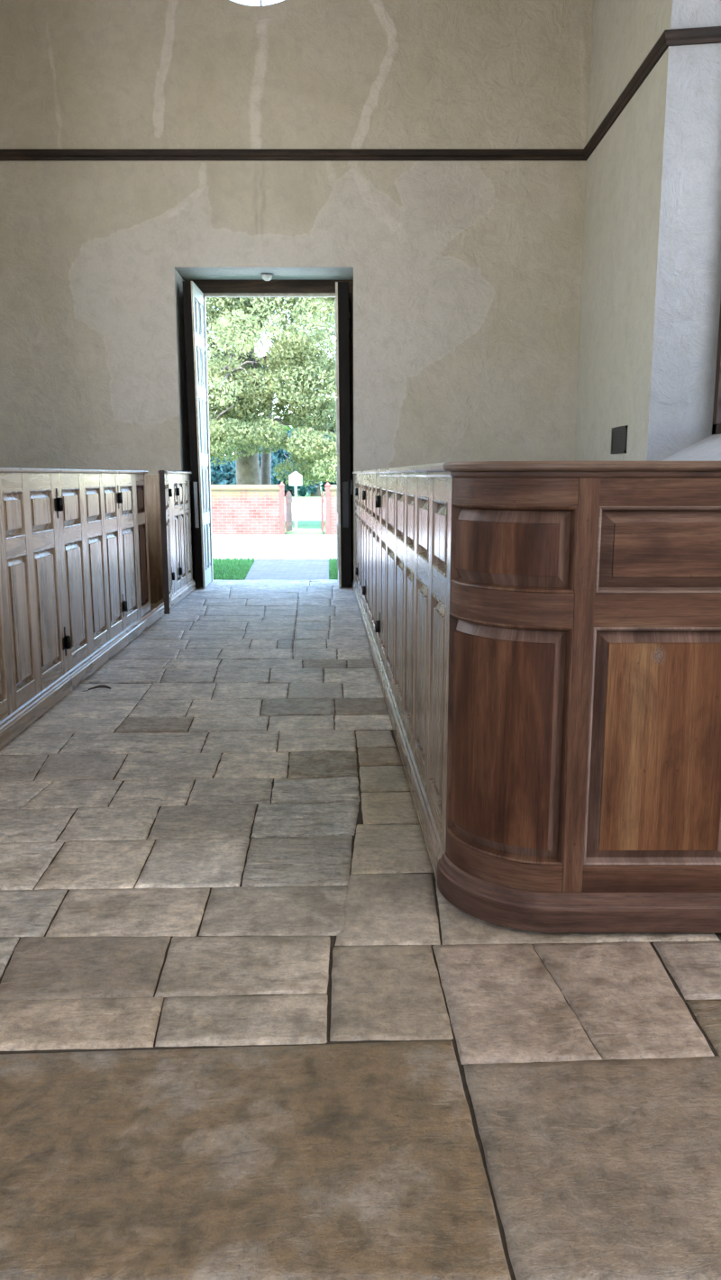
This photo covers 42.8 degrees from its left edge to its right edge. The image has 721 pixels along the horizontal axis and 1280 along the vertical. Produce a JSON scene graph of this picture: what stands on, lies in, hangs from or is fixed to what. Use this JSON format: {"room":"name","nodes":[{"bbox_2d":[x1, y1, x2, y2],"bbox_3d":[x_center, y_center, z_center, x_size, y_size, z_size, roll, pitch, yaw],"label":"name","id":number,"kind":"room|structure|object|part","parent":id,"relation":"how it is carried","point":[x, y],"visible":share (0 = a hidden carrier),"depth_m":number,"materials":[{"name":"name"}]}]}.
{"room":"house of worship","nodes":[
{"label":"house of worship","id":0,"kind":"room"},
{"bbox_2d":[0,0,592,580],"bbox_3d":[-1.100,-4.752,10.987,7.320,8.235,0.932,0,10,0],"label":"wall","id":1,"kind":"structure","parent":0,"point":[467,274],"depth_m":10.50,"materials":[{"name":"paint"}]},
{"bbox_2d":[181,281,211,588],"bbox_3d":[-1.999,-2.472,11.368,0.174,3.588,0.790,0,10,-2],"label":"door","id":2,"kind":"structure","parent":1,"relation":"in","point":[193,296],"depth_m":11.09,"materials":[{"name":"paint"}]},
{"bbox_3d":[-1.988,-1.635,11.123,0.046,0.550,0.009,0,10,0],"label":"lock plate","id":3,"kind":"part","parent":2,"relation":"part of","materials":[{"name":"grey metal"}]},
{"bbox_2d":[260,272,273,281],"bbox_3d":[-1.120,-4.348,11.025,0.160,0.075,0.160,0,10,0],"label":"ceiling lamp","id":4,"kind":"object","parent":1,"relation":"attached to","point":[267,276],"visible":1,"depth_m":10.98,"materials":[{"name":"white glass"}]},
{"bbox_2d":[184,279,353,581],"bbox_3d":[-1.127,-2.621,11.762,2.085,3.765,0.120,0,10,0],"label":"trim","id":5,"kind":"structure","parent":1,"relation":"attached to","point":[205,285],"depth_m":11.39,"materials":[{"name":"brown wood"}]},
{"bbox_2d":[334,281,353,587],"bbox_3d":[-0.200,-2.478,11.398,0.215,3.588,0.728,0,10,0],"label":"door","id":6,"kind":"structure","parent":1,"relation":"in","point":[344,490],"depth_m":11.05,"materials":[{"name":"paint"}]},
{"bbox_3d":[-0.180,-1.645,11.182,0.075,0.550,0.009,0,10,0],"label":"lock plate","id":7,"kind":"part","parent":6,"relation":"part of","materials":[{"name":"black metal"}]},
{"bbox_2d":[0,579,720,1279],"bbox_3d":[-1.000,0.984,2.349,16.000,0.021,20.277,0,10,0],"label":"floor","id":8,"kind":"structure","parent":0,"point":[249,1030],"depth_m":2.38,"materials":[{"name":"beige stone"}]},
{"bbox_2d":[0,467,72,749],"bbox_3d":[-3.253,-0.088,4.287,2.974,1.419,3.234,0,10,0],"label":"pew","id":9,"kind":"object","parent":8,"relation":"on","point":[34,676],"visible":0.97,"depth_m":5.17,"materials":[{"name":"brown wood"}]},
{"bbox_3d":[-1.870,-0.018,4.614,0.038,0.730,0.310,0,10,-2],"label":"panel","id":10,"kind":"part","parent":9,"relation":"part of","materials":[{"name":"brown wood"}]},
{"bbox_3d":[-1.883,-0.676,4.958,0.038,0.248,0.320,0,10,-2],"label":"panel","id":11,"kind":"part","parent":9,"relation":"part of","materials":[{"name":"brown wood"}]},
{"bbox_3d":[-1.883,-0.098,5.062,0.038,0.730,0.320,0,10,-2],"label":"panel","id":12,"kind":"part","parent":9,"relation":"part of","materials":[{"name":"brown wood"}]},
{"bbox_3d":[-1.897,-0.762,5.435,0.038,0.248,0.410,0,10,-2],"label":"panel","id":13,"kind":"part","parent":9,"relation":"part of","materials":[{"name":"brown wood"}]},
{"bbox_3d":[-1.897,-0.184,5.539,0.038,0.730,0.410,0,10,-2],"label":"panel","id":14,"kind":"part","parent":9,"relation":"part of","materials":[{"name":"brown wood"}]},
{"bbox_2d":[54,468,128,689],"bbox_3d":[-3.298,-0.504,6.609,2.883,1.419,1.732,0,10,0],"label":"pew","id":15,"kind":"object","parent":8,"relation":"on","point":[86,504],"visible":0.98,"depth_m":6.47,"materials":[{"name":"brown wood"}]},
{"bbox_3d":[-1.916,-0.871,6.046,0.038,0.248,0.410,0,10,-2],"label":"panel","id":16,"kind":"part","parent":15,"relation":"part of","materials":[{"name":"brown wood"}]},
{"bbox_3d":[-1.916,-0.293,6.149,0.038,0.730,0.410,0,10,-2],"label":"panel","id":17,"kind":"part","parent":15,"relation":"part of","materials":[{"name":"brown wood"}]},
{"bbox_3d":[-1.922,-0.528,6.366,0.093,1.288,1.141,0,10,-2],"label":"pew door","id":18,"kind":"part","parent":15,"relation":"part of","materials":[{"name":"brown wood"}]},
{"bbox_3d":[-1.932,-0.971,6.602,0.038,0.248,0.400,0,10,-2],"label":"panel","id":19,"kind":"part","parent":15,"relation":"part of","materials":[{"name":"brown wood"}]},
{"bbox_3d":[-1.932,-0.393,6.705,0.038,0.730,0.400,0,10,-2],"label":"panel","id":20,"kind":"part","parent":15,"relation":"part of","materials":[{"name":"brown wood"}]},
{"bbox_3d":[-1.947,-1.061,7.104,0.038,0.248,0.380,0,10,-2],"label":"panel","id":21,"kind":"part","parent":15,"relation":"part of","materials":[{"name":"brown wood"}]},
{"bbox_3d":[-1.946,-1.294,7.069,0.093,0.027,0.507,0,10,-2],"label":"cap rail","id":22,"kind":"part","parent":15,"relation":"part of","materials":[{"name":"brown wood"}]},
{"bbox_3d":[-1.952,-0.660,7.182,0.042,1.261,0.507,0,10,-2],"label":"frame","id":23,"kind":"part","parent":15,"relation":"part of","materials":[{"name":"brown wood"}]},
{"bbox_3d":[-1.947,-0.483,7.207,0.038,0.730,0.380,0,10,-2],"label":"panel","id":24,"kind":"part","parent":15,"relation":"part of","materials":[{"name":"brown wood"}]},
{"bbox_2d":[81,684,110,691],"bbox_3d":[-1.706,0.315,5.941,0.169,0.030,0.072,-6,12,-32],"label":"dry leaf","id":25,"kind":"object","parent":8,"relation":"on","point":[101,685],"visible":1,"depth_m":5.96,"materials":[{"name":"brown plant"}]},
{"bbox_2d":[116,470,179,643],"bbox_3d":[-3.256,-0.877,8.670,2.967,1.425,2.622,0,10,0],"label":"pew","id":26,"kind":"object","parent":8,"relation":"on","point":[145,502],"visible":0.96,"depth_m":8.42,"materials":[{"name":"brown wood"}]},
{"bbox_3d":[-1.964,-1.162,7.665,0.038,0.248,0.440,0,10,-2],"label":"panel","id":27,"kind":"part","parent":26,"relation":"part of","materials":[{"name":"brown wood"}]},
{"bbox_3d":[-1.964,-0.584,7.769,0.038,0.730,0.440,0,10,-2],"label":"panel","id":28,"kind":"part","parent":26,"relation":"part of","materials":[{"name":"brown wood"}]},
{"bbox_3d":[-1.975,-0.803,7.978,0.042,1.261,1.111,0,10,-2],"label":"frame","id":29,"kind":"part","parent":26,"relation":"part of","materials":[{"name":"brown wood"}]},
{"bbox_3d":[-1.970,-1.437,7.864,0.093,0.027,1.111,0,10,-2],"label":"cap rail","id":30,"kind":"part","parent":26,"relation":"part of","materials":[{"name":"brown wood"}]},
{"bbox_3d":[-1.980,-1.260,8.211,0.038,0.248,0.310,0,10,-2],"label":"panel","id":31,"kind":"part","parent":26,"relation":"part of","materials":[{"name":"brown wood"}]},
{"bbox_3d":[-1.980,-0.682,8.315,0.038,0.730,0.310,0,10,-2],"label":"panel","id":32,"kind":"part","parent":26,"relation":"part of","materials":[{"name":"brown wood"}]},
{"bbox_3d":[-1.916,-1.018,9.101,0.093,1.288,1.137,-2,10,-10],"label":"pew door","id":33,"kind":"part","parent":26,"relation":"part of","materials":[{"name":"brown wood"}]},
{"bbox_3d":[-1.868,-1.357,8.751,0.038,0.248,0.380,-2,10,-10],"label":"panel","id":34,"kind":"part","parent":26,"relation":"part of","materials":[{"name":"brown wood"}]},
{"bbox_3d":[-1.954,-1.444,9.241,0.038,0.248,0.390,-2,10,-10],"label":"panel","id":35,"kind":"part","parent":26,"relation":"part of","materials":[{"name":"brown wood"}]},
{"bbox_3d":[-1.868,-0.779,8.855,0.038,0.730,0.380,-2,10,-10],"label":"panel","id":36,"kind":"part","parent":26,"relation":"part of","materials":[{"name":"brown wood"}]},
{"bbox_3d":[-1.954,-0.867,9.344,0.038,0.730,0.390,-2,10,-10],"label":"panel","id":37,"kind":"part","parent":26,"relation":"part of","materials":[{"name":"brown wood"}]},
{"bbox_3d":[-2.030,-1.131,9.804,0.042,1.261,0.260,0,10,-2],"label":"hinge post","id":38,"kind":"part","parent":26,"relation":"part of","materials":[{"name":"brown wood"}]},
{"bbox_2d":[172,471,195,601],"bbox_3d":[-3.361,-1.207,10.527,2.758,1.419,1.193,0,10,0],"label":"pew","id":39,"kind":"object","parent":8,"relation":"on","point":[185,583],"visible":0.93,"depth_m":10.49,"materials":[{"name":"brown wood"}]},
{"bbox_3d":[-2.035,-1.590,10.052,0.038,0.248,0.250,0,10,-2],"label":"panel","id":40,"kind":"part","parent":39,"relation":"part of","materials":[{"name":"brown wood"}]},
{"bbox_3d":[-2.035,-1.012,10.155,0.038,0.730,0.250,0,10,-2],"label":"panel","id":41,"kind":"part","parent":39,"relation":"part of","materials":[{"name":"brown wood"}]},
{"bbox_3d":[-2.038,-1.230,10.284,0.093,1.288,0.720,0,10,-2],"label":"pew door","id":42,"kind":"part","parent":39,"relation":"part of","materials":[{"name":"brown wood"}]},
{"bbox_3d":[-2.045,-1.649,10.381,0.038,0.248,0.260,0,10,-2],"label":"panel","id":43,"kind":"part","parent":39,"relation":"part of","materials":[{"name":"brown wood"}]},
{"bbox_3d":[-2.045,-1.071,10.485,0.038,0.730,0.260,0,10,-2],"label":"panel","id":44,"kind":"part","parent":39,"relation":"part of","materials":[{"name":"brown wood"}]},
{"bbox_3d":[-2.057,-1.721,10.780,0.038,0.248,0.270,0,10,-2],"label":"panel","id":45,"kind":"part","parent":39,"relation":"part of","materials":[{"name":"brown wood"}]},
{"bbox_3d":[-2.062,-1.322,10.873,0.042,1.261,0.467,0,10,-2],"label":"frame","id":46,"kind":"part","parent":39,"relation":"part of","materials":[{"name":"brown wood"}]},
{"bbox_3d":[-2.057,-1.143,10.884,0.038,0.730,0.270,0,10,-2],"label":"panel","id":47,"kind":"part","parent":39,"relation":"part of","materials":[{"name":"brown wood"}]},
{"bbox_2d":[352,472,358,598],"bbox_3d":[1.222,-1.223,10.616,2.636,1.419,1.015,0,10,0],"label":"pew","id":48,"kind":"object","parent":8,"relation":"on","point":[355,584],"visible":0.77,"depth_m":10.53,"materials":[{"name":"brown wood"}]},
{"bbox_3d":[-0.038,-1.144,10.890,0.038,0.730,0.340,0,10,-2],"label":"panel","id":49,"kind":"part","parent":48,"relation":"part of","materials":[{"name":"brown wood"}]},
{"bbox_3d":[-0.019,-1.065,10.452,0.038,0.730,0.350,0,10,-2],"label":"panel","id":50,"kind":"part","parent":48,"relation":"part of","materials":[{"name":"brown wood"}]},
{"bbox_2d":[354,471,365,620],"bbox_3d":[1.242,-0.989,9.311,2.596,1.419,1.802,0,10,0],"label":"pew","id":51,"kind":"object","parent":8,"relation":"on","point":[360,593],"visible":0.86,"depth_m":9.21,"materials":[{"name":"brown wood"}]},
{"bbox_3d":[0.002,-0.979,9.970,0.038,0.730,0.310,0,10,-2],"label":"panel","id":52,"kind":"part","parent":51,"relation":"part of","materials":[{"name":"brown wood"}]},
{"bbox_3d":[0.013,-1.126,9.777,0.042,1.261,0.798,0,10,-2],"label":"frame","id":53,"kind":"part","parent":51,"relation":"part of","materials":[{"name":"brown wood"}]},
{"bbox_3d":[0.018,-1.491,9.502,0.038,0.248,0.230,0,10,-2],"label":"panel","id":54,"kind":"part","parent":51,"relation":"part of","materials":[{"name":"brown wood"}]},
{"bbox_3d":[0.018,-0.914,9.605,0.038,0.730,0.230,0,10,-2],"label":"panel","id":55,"kind":"part","parent":51,"relation":"part of","materials":[{"name":"brown wood"}]},
{"bbox_3d":[0.045,-0.987,8.927,0.093,1.288,0.921,0,10,-2],"label":"pew door","id":56,"kind":"part","parent":51,"relation":"part of","materials":[{"name":"brown wood"}]},
{"bbox_3d":[0.037,-1.415,9.073,0.038,0.248,0.340,0,10,-2],"label":"panel","id":57,"kind":"part","parent":51,"relation":"part of","materials":[{"name":"brown wood"}]},
{"bbox_3d":[0.037,-0.837,9.177,0.038,0.730,0.340,0,10,-2],"label":"panel","id":58,"kind":"part","parent":51,"relation":"part of","materials":[{"name":"brown wood"}]},
{"bbox_3d":[0.055,-1.337,8.640,0.038,0.248,0.320,0,10,-2],"label":"panel","id":59,"kind":"part","parent":51,"relation":"part of","materials":[{"name":"brown wood"}]},
{"bbox_3d":[0.055,-0.759,8.744,0.038,0.730,0.320,0,10,-2],"label":"panel","id":60,"kind":"part","parent":51,"relation":"part of","materials":[{"name":"brown wood"}]},
{"bbox_2d":[362,469,381,668],"bbox_3d":[1.279,-0.655,7.445,2.522,1.419,2.152,0,10,0],"label":"pew","id":61,"kind":"object","parent":8,"relation":"on","point":[371,616],"visible":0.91,"depth_m":7.27,"materials":[{"name":"brown wood"}]},
{"bbox_3d":[0.077,-1.246,8.133,0.038,0.248,0.390,0,10,-2],"label":"panel","id":62,"kind":"part","parent":61,"relation":"part of","materials":[{"name":"brown wood"}]},
{"bbox_3d":[0.077,-0.668,8.237,0.038,0.730,0.390,0,10,-2],"label":"panel","id":63,"kind":"part","parent":61,"relation":"part of","materials":[{"name":"brown wood"}]},
{"bbox_3d":[0.093,-0.797,7.947,0.042,1.261,1.078,0,10,-2],"label":"frame","id":64,"kind":"part","parent":61,"relation":"part of","materials":[{"name":"brown wood"}]},
{"bbox_3d":[0.099,-1.155,7.627,0.038,0.248,0.380,0,10,-2],"label":"panel","id":65,"kind":"part","parent":61,"relation":"part of","materials":[{"name":"brown wood"}]},
{"bbox_3d":[0.099,-0.577,7.730,0.038,0.730,0.380,0,10,-2],"label":"panel","id":66,"kind":"part","parent":61,"relation":"part of","materials":[{"name":"brown wood"}]},
{"bbox_3d":[0.122,-1.060,7.100,0.038,0.248,0.370,0,10,-2],"label":"panel","id":67,"kind":"part","parent":61,"relation":"part of","materials":[{"name":"brown wood"}]},
{"bbox_3d":[0.122,-0.483,7.204,0.038,0.730,0.370,0,10,-2],"label":"panel","id":68,"kind":"part","parent":61,"relation":"part of","materials":[{"name":"brown wood"}]},
{"bbox_3d":[0.132,-0.627,6.924,0.093,1.288,0.991,0,10,-2],"label":"pew door","id":69,"kind":"part","parent":61,"relation":"part of","materials":[{"name":"brown wood"}]},
{"bbox_3d":[0.143,-0.976,6.628,0.038,0.248,0.330,0,10,-2],"label":"panel","id":70,"kind":"part","parent":61,"relation":"part of","materials":[{"name":"brown wood"}]},
{"bbox_3d":[0.143,-0.398,6.731,0.038,0.730,0.330,0,10,-2],"label":"panel","id":71,"kind":"part","parent":61,"relation":"part of","materials":[{"name":"brown wood"}]},
{"bbox_2d":[375,461,720,932],"bbox_3d":[1.328,-0.138,4.564,2.444,1.419,3.866,0,10,0],"label":"pew","id":72,"kind":"object","parent":8,"relation":"on","point":[548,661],"visible":1,"depth_m":2.74,"materials":[{"name":"brown wood"}]},
{"bbox_3d":[0.169,-0.289,6.126,0.038,0.730,0.420,0,10,-2],"label":"panel","id":73,"kind":"part","parent":72,"relation":"part of","materials":[{"name":"brown wood"}]},
{"bbox_3d":[0.169,-0.867,6.022,0.038,0.248,0.420,0,10,-2],"label":"panel","id":74,"kind":"part","parent":72,"relation":"part of","materials":[{"name":"brown wood"}]},
{"bbox_3d":[0.196,-0.180,5.516,0.038,0.730,0.540,0,10,-2],"label":"panel","id":75,"kind":"part","parent":72,"relation":"part of","materials":[{"name":"brown wood"}]},
{"bbox_3d":[0.196,-0.758,5.412,0.038,0.248,0.540,0,10,-2],"label":"panel","id":76,"kind":"part","parent":72,"relation":"part of","materials":[{"name":"brown wood"}]},
{"bbox_3d":[0.223,-0.067,4.886,0.038,0.730,0.460,0,10,-2],"label":"panel","id":77,"kind":"part","parent":72,"relation":"part of","materials":[{"name":"brown wood"}]},
{"bbox_3d":[0.223,-0.645,4.782,0.038,0.248,0.460,0,10,-2],"label":"panel","id":78,"kind":"part","parent":72,"relation":"part of","materials":[{"name":"brown wood"}]},
{"bbox_3d":[0.246,0.030,4.344,0.038,0.730,0.360,0,10,-2],"label":"panel","id":79,"kind":"part","parent":72,"relation":"part of","materials":[{"name":"brown wood"}]},
{"bbox_3d":[0.246,-0.547,4.241,0.038,0.248,0.360,0,10,-2],"label":"panel","id":80,"kind":"part","parent":72,"relation":"part of","materials":[{"name":"brown wood"}]},
{"bbox_3d":[0.210,-0.828,4.599,0.157,0.020,3.514,0,10,0],"label":"bed moulding","id":81,"kind":"part","parent":72,"relation":"part of","materials":[{"name":"brown wood"}]},
{"bbox_3d":[0.233,-0.218,4.716,0.042,1.261,3.505,0,10,-2],"label":"aisle frame","id":82,"kind":"part","parent":72,"relation":"part of","materials":[{"name":"brown wood"}]},
{"bbox_3d":[0.269,0.123,3.828,0.038,0.730,0.410,0,10,-2],"label":"panel","id":83,"kind":"part","parent":72,"relation":"part of","materials":[{"name":"brown wood"}]},
{"bbox_3d":[0.269,-0.455,3.724,0.038,0.248,0.410,0,10,-2],"label":"panel","id":84,"kind":"part","parent":72,"relation":"part of","materials":[{"name":"brown wood"}]},
{"bbox_3d":[0.291,0.216,3.308,0.038,0.730,0.385,0,10,-2],"label":"panel","id":85,"kind":"part","parent":72,"relation":"part of","materials":[{"name":"brown wood"}]},
{"bbox_3d":[0.291,-0.362,3.205,0.038,0.248,0.385,0,10,-2],"label":"panel","id":86,"kind":"part","parent":72,"relation":"part of","materials":[{"name":"brown wood"}]},
{"bbox_3d":[0.428,0.301,2.837,0.442,0.730,0.119,9,14,41],"label":"panel","id":87,"kind":"part","parent":72,"relation":"part of","materials":[{"name":"brown wood"}]},
{"bbox_3d":[0.428,-0.277,2.733,0.442,0.248,0.119,9,14,41],"label":"panel","id":88,"kind":"part","parent":72,"relation":"part of","materials":[{"name":"brown wood"}]},
{"bbox_3d":[1.403,-0.511,2.704,2.294,0.027,0.335,0,10,0],"label":"cap rail","id":89,"kind":"part","parent":72,"relation":"part of","materials":[{"name":"brown wood"}]},
{"bbox_3d":[1.399,-0.468,2.593,2.289,0.021,0.266,1,10,7],"label":"bed moulding","id":90,"kind":"part","parent":72,"relation":"part of","materials":[{"name":"brown wood"}]},
{"bbox_3d":[0.898,0.320,2.731,0.453,0.730,0.038,0,10,0],"label":"panel","id":91,"kind":"part","parent":72,"relation":"part of","materials":[{"name":"brown wood"}]},
{"bbox_3d":[0.898,-0.258,2.627,0.453,0.248,0.038,0,10,0],"label":"panel","id":92,"kind":"part","parent":72,"relation":"part of","materials":[{"name":"brown wood"}]},
{"bbox_2d":[574,0,720,461],"bbox_3d":[2.970,-3.861,6.683,0.820,8.400,9.720,0,10,0],"label":"wall","id":93,"kind":"structure","parent":0,"point":[649,306],"depth_m":8.15,"materials":[{"name":"paint"}]},
{"bbox_2d":[609,425,626,453],"bbox_3d":[2.552,-1.975,9.084,0.014,0.260,0.520,0,10,0],"label":"air vent","id":94,"kind":"object","parent":93,"relation":"in","point":[618,435],"visible":1,"depth_m":9.07,"materials":[{"name":"metal"}]},
{"bbox_2d":[711,301,720,435],"bbox_3d":[3.160,-3.691,6.795,0.120,4.165,1.930,0,10,0],"label":"window","id":95,"kind":"structure","parent":93,"relation":"in","point":[716,413],"depth_m":7.98,"materials":[{"name":"brown wood"}]},
{"label":"outside","id":96,"kind":"structure","parent":0,"visible":0},
{"bbox_2d":[284,481,325,497],"bbox_3d":[0.000,-26.984,158.729,240.000,0.001,198.000,0,10,0],"label":"meadow","id":97,"kind":"structure","parent":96,"point":[297,495],"depth_m":66.23,"materials":[{"name":"green plant"}]},
{"bbox_2d":[231,412,308,488],"bbox_3d":[-8.774,-18.923,90.079,15.992,9.995,10.799,0,10,0],"label":"tree","id":98,"kind":"object","parent":97,"relation":"on","point":[286,427],"visible":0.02,"depth_m":87.54,"materials":[{"name":"green plant"}]},
{"bbox_2d":[272,425,335,498],"bbox_3d":[-3.146,-12.543,64.997,8.673,5.902,5.193,0,10,0],"label":"tree","id":99,"kind":"object","parent":97,"relation":"on","point":[314,490],"visible":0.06,"depth_m":64.44,"materials":[{"name":"green plant"}]},
{"bbox_2d":[299,395,335,484],"bbox_3d":[-0.351,-17.770,82.357,12.662,11.044,8.418,0,10,0],"label":"tree","id":100,"kind":"object","parent":97,"relation":"on","point":[318,395],"visible":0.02,"depth_m":80.45,"materials":[{"name":"green plant"}]},
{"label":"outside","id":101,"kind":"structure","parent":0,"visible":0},
{"bbox_2d":[284,498,325,519],"bbox_3d":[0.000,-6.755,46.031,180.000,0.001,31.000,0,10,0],"label":"road","id":102,"kind":"structure","parent":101,"point":[307,508],"depth_m":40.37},
{"bbox_2d":[209,444,280,484],"bbox_3d":[-9.490,-11.403,58.818,8.434,6.155,5.811,0,10,0],"label":"tree","id":103,"kind":"object","parent":102,"relation":"on","point":[223,474],"visible":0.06,"depth_m":57.50,"materials":[{"name":"green plant"}]},
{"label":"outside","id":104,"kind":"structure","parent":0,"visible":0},
{"bbox_2d":[284,520,325,534],"bbox_3d":[0.000,-3.370,27.208,120.000,0.001,7.250,0,10,0],"label":"churchyard lawn","id":105,"kind":"structure","parent":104,"point":[304,527],"depth_m":26.14,"materials":[{"name":"green plant"}]},
{"bbox_2d":[205,297,336,486],"bbox_3d":[-3.672,-8.879,27.208,13.452,11.091,10.621,4,11,19],"label":"tree","id":106,"kind":"object","parent":105,"relation":"on","point":[249,382],"visible":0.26,"depth_m":24.85,"materials":[{"name":"green plant"}]},
{"bbox_2d":[288,471,302,527],"bbox_3d":[-1.843,-3.998,26.211,0.380,1.614,0.070,0,10,0],"label":"notice board","id":107,"kind":"object","parent":105,"relation":"on","point":[295,478],"visible":1,"depth_m":26.09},
{"bbox_3d":[-1.843,-3.803,26.251,0.060,1.214,0.060,0,10,0],"label":"post","id":108,"kind":"part","parent":107,"relation":"part of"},
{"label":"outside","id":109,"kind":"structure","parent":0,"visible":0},
{"bbox_2d":[211,534,336,559],"bbox_3d":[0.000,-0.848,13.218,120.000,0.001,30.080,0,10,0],"label":"ground","id":110,"kind":"structure","parent":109,"point":[286,546],"depth_m":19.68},
{"bbox_2d":[210,484,336,535],"bbox_3d":[-3.000,-3.340,23.545,26.000,1.260,0.390,0,10,0],"label":"brick wall","id":111,"kind":"structure","parent":110,"relation":"on","point":[236,509],"depth_m":23.38,"materials":[{"name":"red brick"}]},
{"bbox_2d":[278,481,284,535],"bbox_3d":[-1.992,-3.354,23.426,0.180,1.330,0.180,0,10,0],"label":"gate post","id":112,"kind":"object","parent":110,"relation":"on","point":[281,485],"visible":1,"depth_m":23.36,"materials":[{"name":"red brick"}]},
{"bbox_2d":[285,490,292,532],"bbox_3d":[-1.845,-3.345,23.855,0.047,1.040,0.750,1,10,7],"label":"wooden gate","id":113,"kind":"object","parent":112,"relation":"attached to","point":[288,497],"visible":1,"depth_m":23.78,"materials":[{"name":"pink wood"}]},
{"bbox_3d":[-1.833,-3.611,23.806,0.023,0.100,0.750,1,10,7],"label":"rail","id":114,"kind":"part","parent":113,"relation":"part of","materials":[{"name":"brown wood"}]},
{"bbox_3d":[-1.833,-3.020,23.912,0.023,0.100,0.750,1,10,7],"label":"rail","id":115,"kind":"part","parent":113,"relation":"part of","materials":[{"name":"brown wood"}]},
{"bbox_2d":[245,558,328,580],"bbox_3d":[-1.144,-1.073,14.305,1.458,0.001,4.260,0,10,0],"label":"brick path","id":116,"kind":"structure","parent":110,"relation":"on","point":[261,568],"depth_m":14.51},
{"bbox_2d":[324,481,330,535],"bbox_3d":[-0.832,-3.354,23.426,0.180,1.330,0.180,0,10,0],"label":"gate post","id":117,"kind":"object","parent":110,"relation":"on","point":[327,485],"visible":1,"depth_m":23.37,"materials":[{"name":"red brick"}]},
{"bbox_2d":[320,490,324,532],"bbox_3d":[-0.981,-3.346,23.858,0.047,1.040,0.750,-1,10,-6],"label":"wooden gate","id":118,"kind":"object","parent":117,"relation":"attached to","point":[322,493],"visible":1,"depth_m":23.65,"materials":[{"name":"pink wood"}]},
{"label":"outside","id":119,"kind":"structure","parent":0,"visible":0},
{"bbox_2d":[212,556,337,580],"bbox_3d":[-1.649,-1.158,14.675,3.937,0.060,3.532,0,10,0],"label":"grass","id":120,"kind":"structure","parent":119,"point":[217,563],"depth_m":14.60,"materials":[{"name":"green plant"}]},
{"bbox_3d":[-5.170,-3.861,6.683,0.820,8.400,9.720,0,10,0],"label":"wall","id":121,"kind":"structure","parent":0,"visible":0},
{"bbox_2d":[0,26,720,160],"bbox_3d":[-0.850,-4.738,6.262,7.820,0.105,8.400,0,10,0],"label":"trim","id":122,"kind":"structure","parent":121,"relation":"attached to","point":[712,34],"depth_m":10.34,"materials":[{"name":"brown wood"}]}
]}

